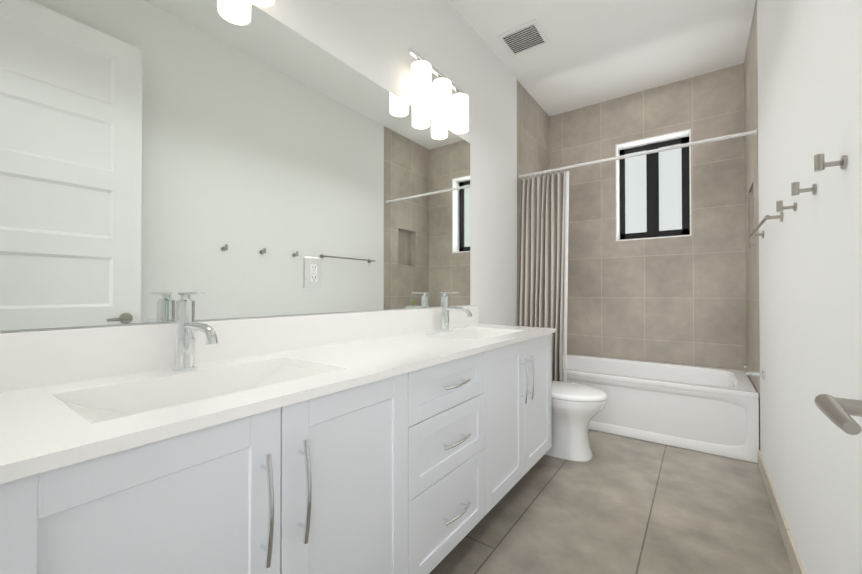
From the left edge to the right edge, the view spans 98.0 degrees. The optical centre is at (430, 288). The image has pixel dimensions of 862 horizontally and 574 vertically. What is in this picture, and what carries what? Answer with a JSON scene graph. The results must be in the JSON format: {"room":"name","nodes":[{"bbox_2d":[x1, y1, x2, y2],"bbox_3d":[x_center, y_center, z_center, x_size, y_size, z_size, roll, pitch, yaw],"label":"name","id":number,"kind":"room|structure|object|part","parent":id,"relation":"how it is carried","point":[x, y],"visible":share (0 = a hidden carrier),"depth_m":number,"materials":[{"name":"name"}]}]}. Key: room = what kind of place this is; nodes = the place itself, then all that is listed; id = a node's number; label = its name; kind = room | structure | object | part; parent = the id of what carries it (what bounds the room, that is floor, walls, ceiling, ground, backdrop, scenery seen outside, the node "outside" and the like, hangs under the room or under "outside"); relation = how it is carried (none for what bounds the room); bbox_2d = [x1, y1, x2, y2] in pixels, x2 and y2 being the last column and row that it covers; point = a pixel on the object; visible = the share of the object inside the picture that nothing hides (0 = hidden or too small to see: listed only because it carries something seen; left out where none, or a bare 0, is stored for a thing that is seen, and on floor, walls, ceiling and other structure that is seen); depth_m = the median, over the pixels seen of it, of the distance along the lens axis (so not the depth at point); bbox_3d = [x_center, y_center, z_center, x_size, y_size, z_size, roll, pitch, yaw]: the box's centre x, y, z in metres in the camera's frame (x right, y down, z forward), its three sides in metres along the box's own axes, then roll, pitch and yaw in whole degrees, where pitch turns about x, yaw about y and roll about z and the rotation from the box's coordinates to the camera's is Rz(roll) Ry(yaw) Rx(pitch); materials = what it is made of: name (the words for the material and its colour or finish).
{"room":"bathroom","nodes":[
{"label":"bathroom","id":0,"kind":"room"},
{"bbox_2d":[0,0,516,332],"bbox_3d":[-0.315,-0.382,1.886,0.100,2.950,3.510,0,-1,36],"label":"wall","id":1,"kind":"structure","parent":0,"point":[373,40],"depth_m":2.58,"materials":[{"name":"white paint"}]},
{"bbox_2d":[0,0,469,330],"bbox_3d":[-0.483,-0.459,1.561,0.006,1.122,2.576,0,-1,36],"label":"mirror","id":2,"kind":"object","parent":1,"relation":"attached to","point":[235,158],"visible":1,"depth_m":1.21,"materials":[{"name":"clear glass"}]},
{"bbox_2d":[0,305,478,391],"bbox_3d":[-0.449,0.174,1.589,0.020,0.133,2.672,0,-1,36],"label":"backsplash","id":3,"kind":"structure","parent":1,"relation":"attached to","point":[28,359],"depth_m":1.09,"materials":[{"name":"white stone"}]},
{"bbox_2d":[247,0,274,6],"bbox_3d":[-0.720,-1.151,1.125,0.139,0.295,0.600,0,-1,36],"label":"sconce","id":4,"kind":"object","parent":1,"relation":"attached to","point":[264,3],"visible":0.94,"depth_m":1.32,"materials":[{"name":"white glass"}]},
{"bbox_2d":[304,257,321,288],"bbox_3d":[-0.484,-0.065,1.543,0.008,0.128,0.086,0,-1,36],"label":"electrical outlet","id":5,"kind":"object","parent":1,"relation":"attached to","point":[312,273],"visible":1,"depth_m":1.54,"materials":[{"name":"white plastic"}]},
{"bbox_2d":[408,47,468,133],"bbox_3d":[0.052,-1.141,2.195,0.139,0.295,0.600,0,-1,36],"label":"sconce","id":6,"kind":"object","parent":1,"relation":"attached to","point":[447,107],"visible":1,"depth_m":2.14,"materials":[{"name":"white glass"}]},
{"bbox_2d":[517,80,548,311],"bbox_3d":[1.041,-0.365,3.763,0.100,2.950,1.120,0,-1,36],"label":"wall tiles","id":7,"kind":"structure","parent":1,"relation":"attached to","point":[532,136],"depth_m":3.52,"materials":[{"name":"beige tile"}]},
{"bbox_2d":[517,127,756,381],"bbox_3d":[1.405,-0.031,2.812,1.598,1.986,0.143,0,-1,36],"label":"shower curtain","id":8,"kind":"object","parent":7,"relation":"attached to","point":[544,213],"visible":0.9,"depth_m":3.12,"materials":[{"name":"white fabric"}]},
{"bbox_3d":[1.431,-0.998,2.858,1.598,0.052,0.052,0,-1,36],"label":"rod","id":9,"kind":"part","parent":8,"relation":"part of","materials":[{"name":"white metal"}]},
{"bbox_2d":[449,0,755,116],"bbox_3d":[0.703,-1.907,1.856,1.800,0.100,4.630,0,-1,36],"label":"ceiling","id":10,"kind":"structure","parent":0,"point":[595,52],"depth_m":2.81,"materials":[{"name":"white paint"}]},
{"bbox_2d":[496,19,550,57],"bbox_3d":[0.687,-1.843,2.773,0.300,0.012,0.300,0,-1,36],"label":"ceiling vent","id":11,"kind":"object","parent":10,"relation":"in","point":[529,36],"visible":1,"depth_m":2.76,"materials":[{"name":"white metal"}]},
{"bbox_2d":[429,429,793,573],"bbox_3d":[0.703,1.143,1.829,1.800,0.100,4.630,0,-1,36],"label":"floor","id":12,"kind":"structure","parent":0,"point":[617,504],"depth_m":1.76,"materials":[{"name":"tile"}]},
{"bbox_2d":[0,332,553,573],"bbox_3d":[-0.224,0.677,1.418,0.580,0.825,2.667,0,-1,36],"label":"bathroom vanity","id":13,"kind":"object","parent":12,"relation":"on","point":[411,441],"depth_m":0.92,"materials":[{"name":"white wood"}]},
{"bbox_2d":[0,324,555,471],"bbox_3d":[-0.229,0.278,1.429,0.563,0.078,2.672,0,-1,36],"label":"countertop","id":14,"kind":"structure","parent":13,"relation":"on","point":[43,423],"depth_m":0.91,"materials":[{"name":"white stone"}]},
{"bbox_2d":[545,381,606,461],"bbox_3d":[0.790,0.704,2.621,0.812,0.792,0.420,0,-1,36],"label":"toilet","id":15,"kind":"object","parent":12,"relation":"on","point":[576,408],"visible":0.52,"depth_m":2.41,"materials":[{"name":"white ceramic"}]},
{"bbox_3d":[0.870,0.697,2.564,0.616,0.049,0.384,0,-1,36],"label":"seat","id":16,"kind":"part","parent":15,"relation":"part of","materials":[{"name":"white plastic"}]},
{"bbox_2d":[567,354,758,462],"bbox_3d":[1.659,0.884,3.156,1.594,0.441,0.857,0,-1,36],"label":"bathtub","id":17,"kind":"object","parent":12,"relation":"on","point":[711,410],"visible":0.69,"depth_m":2.67,"materials":[{"name":"white ceramic"}]},
{"bbox_2d":[549,63,745,370],"bbox_3d":[1.984,-0.366,3.618,1.600,2.950,0.250,0,-1,36],"label":"wall tile","id":18,"kind":"structure","parent":0,"point":[677,300],"depth_m":3.38,"materials":[{"name":"beige tile"}]},
{"bbox_2d":[616,129,691,240],"bbox_3d":[2.080,-0.925,3.515,0.598,0.935,0.193,0,-1,36],"label":"window","id":19,"kind":"structure","parent":18,"relation":"in","point":[654,194],"depth_m":3.55,"materials":[{"name":"black"}]},
{"bbox_2d":[757,0,861,573],"bbox_3d":[1.064,-0.390,0.891,0.100,2.950,3.510,0,-1,36],"label":"wall","id":20,"kind":"structure","parent":0,"point":[810,247],"depth_m":1.23,"materials":[{"name":"white paint"}]},
{"bbox_2d":[748,180,753,249],"bbox_3d":[2.294,-0.515,2.680,0.006,0.446,0.346,0,-1,36],"label":"trim","id":21,"kind":"structure","parent":20,"relation":"attached to","point":[752,184],"depth_m":2.81,"materials":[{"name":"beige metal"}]},
{"bbox_2d":[744,0,759,449],"bbox_3d":[2.419,-0.374,2.768,0.100,2.950,1.120,0,-1,36],"label":"wall tiles","id":22,"kind":"structure","parent":20,"relation":"attached to","point":[752,253],"depth_m":2.64,"materials":[{"name":"beige tile"}]},
{"bbox_2d":[743,366,764,379],"bbox_3d":[1.921,0.496,2.230,0.085,0.052,0.189,0,-1,36],"label":"paper holder","id":23,"kind":"object","parent":20,"relation":"attached to","point":[762,374],"visible":1,"depth_m":2.17,"materials":[{"name":"silver metal"}]},
{"bbox_2d":[749,212,782,237],"bbox_3d":[1.709,-0.316,1.923,0.061,0.044,0.700,0,-1,36],"label":"towel rail","id":24,"kind":"object","parent":20,"relation":"attached to","point":[766,217],"visible":1,"depth_m":1.76,"materials":[{"name":"grey metal"}]},
{"bbox_2d":[758,450,805,573],"bbox_3d":[1.049,1.040,0.954,0.012,0.090,3.415,0,-1,36],"label":"baseboard","id":25,"kind":"structure","parent":20,"relation":"attached to","point":[796,563],"depth_m":1.65,"materials":[{"name":"tile"}]},
{"bbox_2d":[776,200,796,211],"bbox_3d":[1.360,-0.316,1.435,0.056,0.045,0.034,0,-1,36],"label":"hook","id":26,"kind":"object","parent":20,"relation":"attached to","point":[780,207],"visible":0.98,"depth_m":1.44,"materials":[{"name":"grey metal"}]},
{"bbox_2d":[791,182,816,195],"bbox_3d":[1.185,-0.318,1.192,0.056,0.045,0.034,0,-1,36],"label":"hook","id":27,"kind":"object","parent":20,"relation":"attached to","point":[795,190],"visible":1,"depth_m":1.19,"materials":[{"name":"grey metal"}]},
{"bbox_2d":[814,154,847,171],"bbox_3d":[1.009,-0.320,0.949,0.056,0.045,0.034,0,-1,36],"label":"hook","id":28,"kind":"object","parent":20,"relation":"attached to","point":[820,164],"visible":1,"depth_m":0.95,"materials":[{"name":"grey metal"}]},
{"bbox_2d":[859,0,861,219],"bbox_3d":[0.389,-0.213,0.177,0.040,2.567,0.905,0,-1,36],"label":"door","id":29,"kind":"structure","parent":20,"relation":"in","point":[860,11],"depth_m":0.55,"materials":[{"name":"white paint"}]},
{"bbox_2d":[814,394,861,434],"bbox_3d":[0.550,0.161,0.484,0.063,0.066,0.134,0,-1,36],"label":"door handle","id":30,"kind":"object","parent":29,"relation":"attached to","point":[838,412],"depth_m":0.49,"materials":[{"name":"grey metal"}]}
]}

